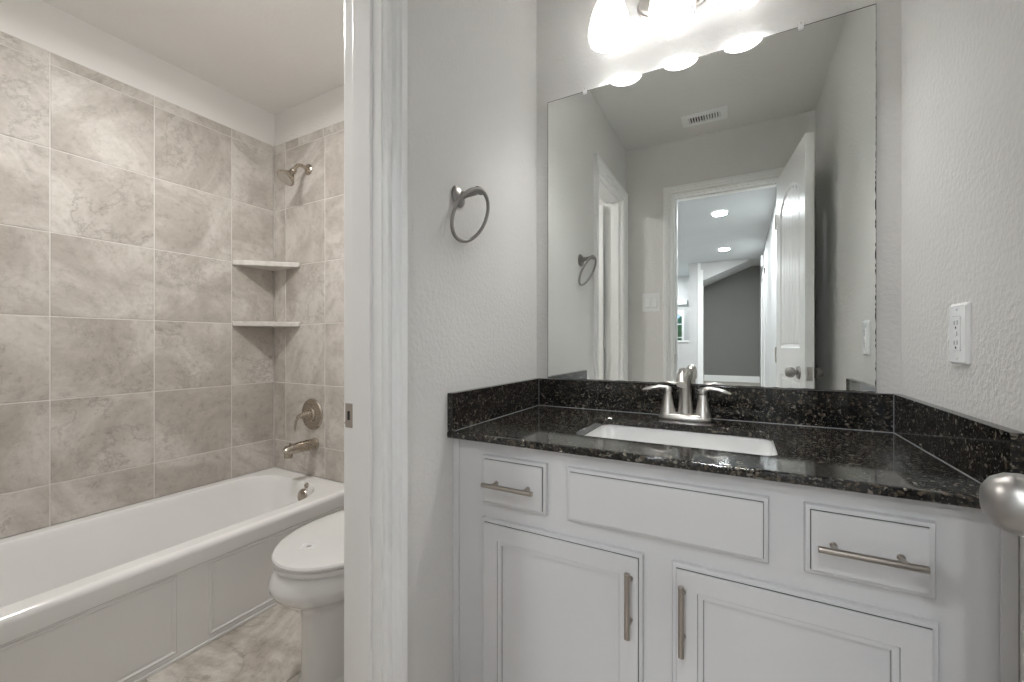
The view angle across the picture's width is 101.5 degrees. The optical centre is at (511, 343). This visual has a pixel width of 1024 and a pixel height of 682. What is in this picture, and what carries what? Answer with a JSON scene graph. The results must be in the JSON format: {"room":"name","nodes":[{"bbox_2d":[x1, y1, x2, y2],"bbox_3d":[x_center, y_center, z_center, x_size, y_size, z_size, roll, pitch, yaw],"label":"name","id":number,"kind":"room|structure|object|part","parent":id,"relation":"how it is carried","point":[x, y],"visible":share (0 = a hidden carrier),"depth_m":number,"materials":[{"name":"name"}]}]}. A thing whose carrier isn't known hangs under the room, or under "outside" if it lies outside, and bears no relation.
{"room":"bathroom","nodes":[
{"label":"bathroom","id":0,"kind":"room"},
{"bbox_2d":[0,0,274,538],"bbox_3d":[-1.791,-0.093,1.831,0.100,2.500,1.475,0,0,29],"label":"wall","id":1,"kind":"structure","parent":0,"point":[39,23],"depth_m":1.86,"materials":[{"name":"paint"}]},
{"bbox_2d":[0,31,273,538],"bbox_3d":[-1.746,-0.216,1.802,0.008,1.874,1.465,0,0,29],"label":"tiled wall","id":2,"kind":"structure","parent":1,"relation":"attached to","point":[127,377],"depth_m":1.84,"materials":[{"name":"tile"}]},
{"bbox_2d":[142,604,300,681],"bbox_3d":[-0.532,1.127,1.134,2.978,0.060,1.691,0,0,29],"label":"floor","id":3,"kind":"structure","parent":0,"point":[267,647],"depth_m":1.47,"materials":[{"name":"tile"}]},
{"bbox_2d":[0,467,343,681],"bbox_3d":[-1.438,0.909,1.634,0.691,0.377,1.464,0,0,29],"label":"bathtub","id":4,"kind":"object","parent":3,"relation":"on","point":[127,593],"visible":0.84,"depth_m":1.54,"materials":[{"name":"white ceramic"}]},
{"bbox_3d":[-1.078,0.787,2.167,0.068,0.072,0.044,0,0,29],"label":"overflow plate","id":5,"kind":"part","parent":4,"relation":"part of","materials":[{"name":"silver metal"}]},
{"bbox_2d":[268,510,343,681],"bbox_3d":[-0.522,0.712,1.556,0.418,0.771,0.732,0,0,29],"label":"toilet","id":6,"kind":"object","parent":3,"relation":"on","point":[307,575],"visible":0.41,"depth_m":1.31,"materials":[{"name":"ceramic"}]},
{"bbox_3d":[-0.530,0.897,1.543,0.418,0.399,0.701,0,0,29],"label":"bowl","id":7,"kind":"part","parent":6,"relation":"part of","materials":[{"name":"ceramic"}]},
{"bbox_3d":[-0.578,0.667,1.454,0.394,0.023,0.473,0,0,29],"label":"lid","id":8,"kind":"part","parent":6,"relation":"part of","materials":[{"name":"ceramic"}]},
{"bbox_3d":[-0.581,0.689,1.449,0.388,0.016,0.455,0,0,29],"label":"seat","id":9,"kind":"part","parent":6,"relation":"part of","materials":[{"name":"ceramic"}]},
{"bbox_2d":[453,438,1018,681],"bbox_3d":[0.427,0.678,1.120,1.079,0.838,0.592,0,0,29],"label":"vanity cabinet","id":10,"kind":"object","parent":3,"relation":"on","point":[567,567],"visible":0.85,"depth_m":0.85,"materials":[{"name":"paint"}]},
{"bbox_3d":[-0.009,0.360,1.042,0.142,0.012,0.036,0,0,29],"label":"handle","id":11,"kind":"part","parent":10,"relation":"part of","materials":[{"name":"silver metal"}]},
{"bbox_3d":[0.003,0.357,1.067,0.186,0.127,0.020,0,0,29],"label":"drawer","id":12,"kind":"part","parent":10,"relation":"part of","materials":[{"name":"paint"}]},
{"bbox_3d":[0.104,0.716,1.012,0.416,0.512,0.020,0,0,29],"label":"door","id":13,"kind":"part","parent":10,"relation":"part of","materials":[{"name":"paint"}]},
{"bbox_3d":[0.250,0.559,0.901,0.012,0.139,0.036,0,0,29],"label":"handle","id":14,"kind":"part","parent":10,"relation":"part of","materials":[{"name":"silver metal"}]},
{"bbox_3d":[0.311,0.357,0.898,0.410,0.127,0.020,0,0,29],"label":"false drawer","id":15,"kind":"part","parent":10,"relation":"part of","materials":[{"name":"paint"}]},
{"bbox_3d":[0.345,0.558,0.849,0.012,0.141,0.036,0,0,29],"label":"handle","id":16,"kind":"part","parent":10,"relation":"part of","materials":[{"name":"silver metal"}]},
{"bbox_2d":[447,378,1023,508],"bbox_3d":[0.433,0.196,1.131,1.080,0.123,0.569,0,0,29],"label":"countertop","id":17,"kind":"structure","parent":10,"relation":"on","point":[901,446],"depth_m":1.05,"materials":[{"name":"black stone"}]},
{"bbox_2d":[584,424,774,455],"bbox_3d":[0.429,0.328,1.113,0.503,0.138,0.333,0,0,29],"label":"sink","id":18,"kind":"object","parent":17,"relation":"in","point":[749,445],"visible":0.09,"depth_m":1.23,"materials":[{"name":"white ceramic"}]},
{"bbox_2d":[643,368,730,422],"bbox_3d":[0.535,0.155,1.295,0.162,0.165,0.207,0,0,-24],"label":"faucet","id":19,"kind":"object","parent":17,"relation":"on","point":[702,413],"visible":1,"depth_m":1.29,"materials":[{"name":"silver metal"}]},
{"bbox_3d":[0.474,0.180,1.342,0.102,0.100,0.051,0,0,29],"label":"handle","id":20,"kind":"part","parent":19,"relation":"part of","materials":[{"name":"silver metal"}]},
{"bbox_3d":[0.521,0.150,1.271,0.052,0.155,0.140,0,0,29],"label":"spout","id":21,"kind":"part","parent":19,"relation":"part of","materials":[{"name":"silver metal"}]},
{"bbox_3d":[0.541,0.227,1.306,0.158,0.020,0.062,0,0,29],"label":"plate","id":22,"kind":"part","parent":19,"relation":"part of","materials":[{"name":"silver metal"}]},
{"bbox_3d":[0.608,0.180,1.269,0.102,0.100,0.051,0,0,29],"label":"handle","id":23,"kind":"part","parent":19,"relation":"part of","materials":[{"name":"silver metal"}]},
{"bbox_3d":[0.519,0.716,0.785,0.413,0.512,0.020,0,0,29],"label":"door","id":24,"kind":"part","parent":10,"relation":"part of","materials":[{"name":"paint"}]},
{"bbox_3d":[0.619,0.357,0.731,0.178,0.127,0.020,0,0,29],"label":"drawer","id":25,"kind":"part","parent":10,"relation":"part of","materials":[{"name":"paint"}]},
{"bbox_3d":[0.604,0.359,0.707,0.143,0.012,0.036,0,0,29],"label":"handle","id":26,"kind":"part","parent":10,"relation":"part of","materials":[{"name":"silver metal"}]},
{"bbox_2d":[42,0,537,114],"bbox_3d":[-0.532,-1.383,1.133,2.978,0.080,1.692,0,0,29],"label":"ceiling","id":27,"kind":"structure","parent":0,"point":[276,56],"depth_m":1.83,"materials":[{"name":"paint"}]},
{"bbox_2d":[408,0,535,681],"bbox_3d":[-0.309,-0.121,1.021,0.117,2.444,1.475,0,0,29],"label":"wall","id":28,"kind":"structure","parent":0,"point":[472,63],"depth_m":1.16,"materials":[{"name":"paint"}]},
{"bbox_2d":[344,0,407,681],"bbox_3d":[-0.478,0.029,0.705,0.149,2.135,0.711,0,0,29],"label":"door frame","id":29,"kind":"structure","parent":28,"relation":"attached to","point":[375,31],"depth_m":0.95,"materials":[{"name":"white paint"}]},
{"bbox_3d":[-0.384,0.169,0.981,0.035,0.057,0.006,0,0,35],"label":"strike plate","id":30,"kind":"part","parent":29,"relation":"part of","materials":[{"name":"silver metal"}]},
{"bbox_2d":[450,185,489,242],"bbox_3d":[-0.118,-0.366,1.170,0.085,0.160,0.157,0,0,29],"label":"towel ring","id":31,"kind":"object","parent":28,"relation":"attached to","point":[459,196],"visible":1,"depth_m":1.16,"materials":[{"name":"grey metal"}]},
{"bbox_3d":[-0.122,-0.415,1.166,0.083,0.062,0.062,0,0,29],"label":"post","id":32,"kind":"part","parent":31,"relation":"part of","materials":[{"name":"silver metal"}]},
{"bbox_2d":[275,0,900,482],"bbox_3d":[-0.151,-0.093,1.832,2.978,2.500,0.100,0,0,29],"label":"wall","id":33,"kind":"structure","parent":0,"point":[566,63],"depth_m":1.37,"materials":[{"name":"paint"}]},
{"bbox_2d":[274,120,343,482],"bbox_3d":[-1.044,-0.216,2.258,0.784,1.874,0.008,0,0,29],"label":"tiled wall","id":34,"kind":"structure","parent":33,"relation":"attached to","point":[309,213],"depth_m":2.29,"materials":[{"name":"tile"}]},
{"bbox_2d":[232,260,299,270],"bbox_3d":[-1.339,-0.436,2.284,0.243,0.026,0.230,0,0,29],"label":"corner shelf","id":35,"kind":"object","parent":34,"relation":"attached to","point":[265,265],"visible":1,"depth_m":2.29,"materials":[{"name":"stone"}]},
{"bbox_2d":[232,321,299,326],"bbox_3d":[-1.339,-0.107,2.284,0.243,0.026,0.230,0,0,29],"label":"corner shelf","id":36,"kind":"object","parent":34,"relation":"attached to","point":[234,323],"visible":1,"depth_m":2.28,"materials":[{"name":"stone"}]},
{"bbox_2d":[277,163,311,185],"bbox_3d":[-1.157,-0.907,2.221,0.094,0.152,0.171,0,0,29],"label":"showerhead","id":37,"kind":"object","parent":34,"relation":"attached to","point":[286,176],"visible":1,"depth_m":2.19,"materials":[{"name":"silver metal"}]},
{"bbox_3d":[-1.137,-0.940,2.250,0.020,0.058,0.100,0,0,29],"label":"shower arm","id":38,"kind":"part","parent":37,"relation":"part of","materials":[{"name":"silver metal"}]},
{"bbox_2d":[282,438,318,458],"bbox_3d":[-1.108,0.545,2.185,0.062,0.076,0.183,0,0,29],"label":"tub spout","id":39,"kind":"object","parent":34,"relation":"attached to","point":[289,450],"visible":1,"depth_m":2.16,"materials":[{"name":"silver metal"}]},
{"bbox_2d":[294,398,322,431],"bbox_3d":[-1.109,0.384,2.235,0.172,0.172,0.096,0,0,29],"label":"shower valve","id":40,"kind":"object","parent":34,"relation":"attached to","point":[312,413],"visible":1,"depth_m":2.24,"materials":[{"name":"silver metal"}]},
{"bbox_3d":[-1.114,0.412,2.227,0.054,0.107,0.076,0,0,29],"label":"lever","id":41,"kind":"part","parent":40,"relation":"part of","materials":[{"name":"silver metal"}]},
{"bbox_2d":[588,0,758,53],"bbox_3d":[0.504,-1.117,1.314,0.526,0.226,0.180,0,0,29],"label":"vanity light","id":42,"kind":"object","parent":33,"relation":"attached to","point":[609,27],"visible":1,"depth_m":1.35,"materials":[{"name":"white glass"}]},
{"bbox_3d":[0.323,-1.083,1.388,0.137,0.156,0.137,0,0,29],"label":"lamp shade","id":43,"kind":"part","parent":42,"relation":"part of","materials":[{"name":"white glass"}]},
{"bbox_3d":[0.494,-1.083,1.295,0.137,0.156,0.137,0,0,29],"label":"lamp shade","id":44,"kind":"part","parent":42,"relation":"part of","materials":[{"name":"white glass"}]},
{"bbox_3d":[0.664,-1.083,1.202,0.137,0.156,0.137,0,0,29],"label":"lamp shade","id":45,"kind":"part","parent":42,"relation":"part of","materials":[{"name":"white glass"}]},
{"bbox_2d":[548,4,875,391],"bbox_3d":[0.565,-0.404,1.375,0.977,1.073,0.014,0,0,29],"label":"mirror","id":46,"kind":"object","parent":33,"relation":"attached to","point":[712,216],"visible":0.98,"depth_m":1.32,"materials":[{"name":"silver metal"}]},
{"bbox_2d":[539,378,892,431],"bbox_3d":[0.565,0.186,1.372,1.039,0.103,0.020,0,0,29],"label":"backsplash","id":47,"kind":"structure","parent":33,"relation":"attached to","point":[820,408],"depth_m":1.27,"materials":[{"name":"black stone"}]},
{"bbox_2d":[901,0,1023,681],"bbox_3d":[0.706,-0.093,0.399,0.100,2.500,1.592,0,0,29],"label":"wall","id":48,"kind":"structure","parent":0,"point":[962,61],"depth_m":0.80,"materials":[{"name":"paint"}]},
{"bbox_2d":[949,302,971,364],"bbox_3d":[0.871,-0.019,0.816,0.010,0.119,0.077,0,0,29],"label":"wall outlet","id":49,"kind":"object","parent":48,"relation":"attached to","point":[960,315],"visible":1,"depth_m":0.80,"materials":[{"name":"white plastic"}]},
{"bbox_2d":[952,316,960,350],"bbox_3d":[0.868,-0.019,0.818,0.004,0.067,0.033,0,0,29],"label":"receptacle","id":50,"kind":"object","parent":49,"relation":"attached to","point":[956,320],"depth_m":0.81,"materials":[{"name":"white plastic"}]},
{"bbox_2d":[979,472,1023,536],"bbox_3d":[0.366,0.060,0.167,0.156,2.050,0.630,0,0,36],"label":"door knob","id":51,"kind":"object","parent":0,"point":[1001,495],"depth_m":0.36,"materials":[{"name":"silver metal"}]}
]}

